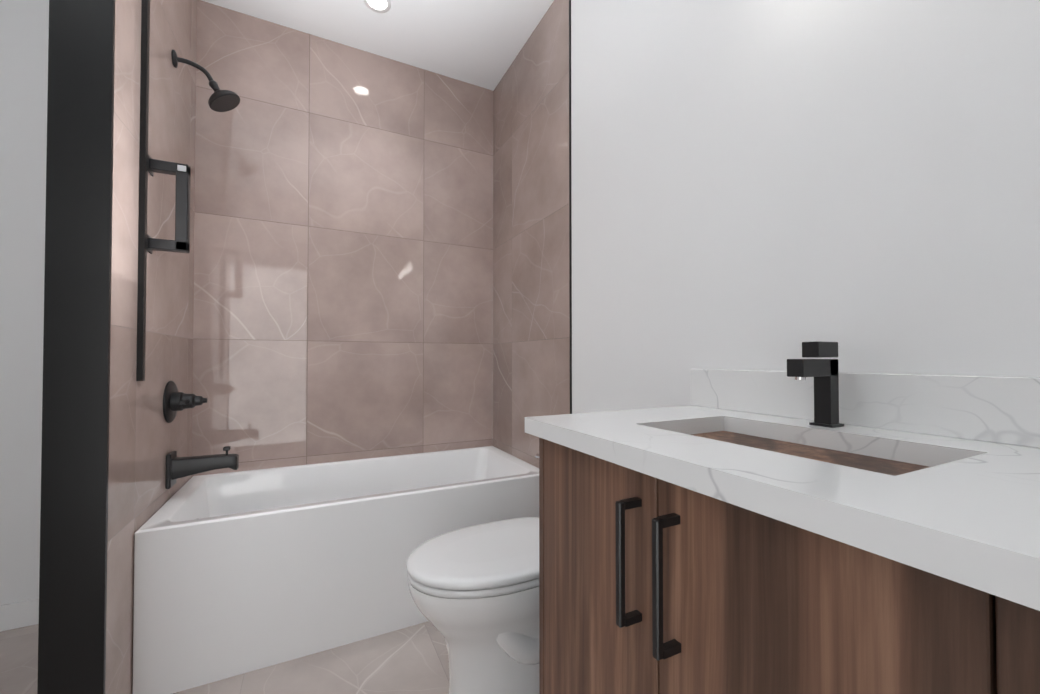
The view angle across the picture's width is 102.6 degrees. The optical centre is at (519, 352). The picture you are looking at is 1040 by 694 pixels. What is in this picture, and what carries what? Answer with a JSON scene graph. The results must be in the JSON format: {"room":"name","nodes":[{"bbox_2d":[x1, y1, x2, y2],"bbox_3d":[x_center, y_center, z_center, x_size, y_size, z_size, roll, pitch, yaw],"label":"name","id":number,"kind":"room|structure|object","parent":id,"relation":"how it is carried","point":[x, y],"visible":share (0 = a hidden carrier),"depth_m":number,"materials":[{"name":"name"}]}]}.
{"room":"bathroom","nodes":[
{"label":"bathroom","id":0,"kind":"room"},
{"bbox_2d":[0,0,48,604],"bbox_3d":[-2.178,-0.280,1.651,1.207,2.740,0.120,0,-1,-26],"label":"wall","id":1,"kind":"structure","parent":0,"point":[24,31],"depth_m":1.67,"materials":[{"name":"white paint"}]},
{"bbox_2d":[105,0,196,693],"bbox_3d":[-1.360,-0.283,1.496,0.120,2.740,0.884,0,-1,-26],"label":"wall tile","id":2,"kind":"structure","parent":0,"point":[145,438],"depth_m":1.38,"materials":[{"name":"beige tile"}]},
{"bbox_2d":[37,0,114,693],"bbox_3d":[-1.159,-0.289,1.096,0.124,2.740,0.012,0,-1,-26],"label":"trim","id":3,"kind":"structure","parent":2,"relation":"attached to","point":[75,418],"depth_m":1.09,"materials":[{"name":"black"}]},
{"bbox_2d":[136,0,149,380],"bbox_3d":[-1.198,-0.783,1.329,0.015,1.745,0.022,0,-1,-26],"label":"trim","id":4,"kind":"structure","parent":2,"relation":"attached to","point":[143,186],"depth_m":1.32,"materials":[{"name":"black metal"}]},
{"bbox_2d":[147,154,190,253],"bbox_3d":[-1.187,-0.493,1.409,0.108,0.320,0.056,0,-1,-26],"label":"grab bar","id":5,"kind":"object","parent":4,"relation":"attached to","point":[180,243],"visible":0.83,"depth_m":1.41,"materials":[{"name":"matte black metal"}]},
{"bbox_2d":[163,381,207,422],"bbox_3d":[-1.296,0.189,1.627,0.118,0.160,0.165,0,-1,-26],"label":"shower valve","id":6,"kind":"object","parent":2,"relation":"attached to","point":[174,400],"visible":1,"depth_m":1.59,"materials":[{"name":"black metal"}]},
{"bbox_2d":[165,446,238,488],"bbox_3d":[-1.250,0.448,1.648,0.222,0.136,0.080,0,-1,-26],"label":"tub spout","id":7,"kind":"object","parent":2,"relation":"attached to","point":[178,467],"visible":1,"depth_m":1.62,"materials":[{"name":"black metal"}]},
{"bbox_2d":[171,49,239,111],"bbox_3d":[-1.252,-1.080,1.670,0.218,0.191,0.120,0,-1,-26],"label":"shower head","id":8,"kind":"object","parent":2,"relation":"attached to","point":[219,100],"visible":1,"depth_m":1.66},
{"bbox_2d":[0,621,448,693],"bbox_3d":[-0.503,1.118,0.206,2.940,0.100,4.160,0,-1,-26],"label":"floor","id":9,"kind":"structure","parent":0,"point":[411,660],"depth_m":1.42,"materials":[{"name":"tile"}]},
{"bbox_2d":[0,598,38,631],"bbox_3d":[-2.081,1.039,1.605,1.057,0.100,0.012,0,-1,-26],"label":"baseboard","id":10,"kind":"structure","parent":9,"relation":"on","point":[15,615],"depth_m":1.64,"materials":[{"name":"white paint"}]},
{"bbox_2d":[132,446,538,693],"bbox_3d":[-0.680,0.829,1.924,1.489,0.530,0.688,0,-1,-26],"label":"bathtub","id":11,"kind":"object","parent":9,"relation":"on","point":[238,573],"visible":0.77,"depth_m":1.52,"materials":[{"name":"white ceramic"}]},
{"bbox_2d":[406,453,538,693],"bbox_3d":[0.022,0.692,1.333,0.753,0.785,0.434,0,-1,-26],"label":"toilet","id":12,"kind":"object","parent":9,"relation":"on","point":[474,591],"visible":0.46,"depth_m":1.16,"materials":[{"name":"white ceramic"}]},
{"bbox_2d":[525,341,1039,693],"bbox_3d":[0.524,0.523,0.534,0.572,1.098,1.211,0,-1,-26],"label":"bathroom vanity","id":13,"kind":"object","parent":9,"relation":"on","point":[811,526],"visible":1,"depth_m":0.56,"materials":[{"name":"brown wood"}]},
{"bbox_2d":[192,0,492,476],"bbox_3d":[-0.861,-0.271,2.304,1.733,2.740,0.120,0,-1,-26],"label":"wall tile","id":14,"kind":"structure","parent":0,"point":[343,269],"depth_m":2.19,"materials":[{"name":"beige tile"}]},
{"bbox_2d":[201,0,553,90],"bbox_3d":[-0.504,-1.722,0.248,2.940,0.100,4.160,0,-1,-26],"label":"ceiling","id":15,"kind":"structure","parent":0,"point":[480,43],"depth_m":2.10,"materials":[{"name":"white paint"}]},
{"bbox_2d":[363,0,390,12],"bbox_3d":[-0.669,-1.644,1.952,0.124,0.004,0.124,0,-1,-26],"label":"recessed light","id":16,"kind":"object","parent":15,"relation":"in","point":[380,5],"visible":1,"depth_m":1.97,"materials":[{"name":"white"}]},
{"bbox_2d":[493,0,569,467],"bbox_3d":[0.080,-0.272,2.223,0.120,2.740,0.864,0,-1,-26],"label":"wall tile","id":17,"kind":"structure","parent":0,"point":[531,343],"depth_m":2.13,"materials":[{"name":"beige tile"}]},
{"bbox_2d":[571,0,1039,413],"bbox_3d":[0.716,-0.292,0.942,0.120,2.740,1.996,0,-1,-26],"label":"wall","id":18,"kind":"structure","parent":0,"point":[772,185],"depth_m":0.96,"materials":[{"name":"white paint"}]},
{"bbox_2d":[569,0,571,413],"bbox_3d":[0.219,-0.278,1.803,0.004,2.740,0.011,0,-1,-26],"label":"trim","id":19,"kind":"structure","parent":18,"relation":"attached to","point":[570,265],"depth_m":1.81,"materials":[{"name":"black"}]}
]}

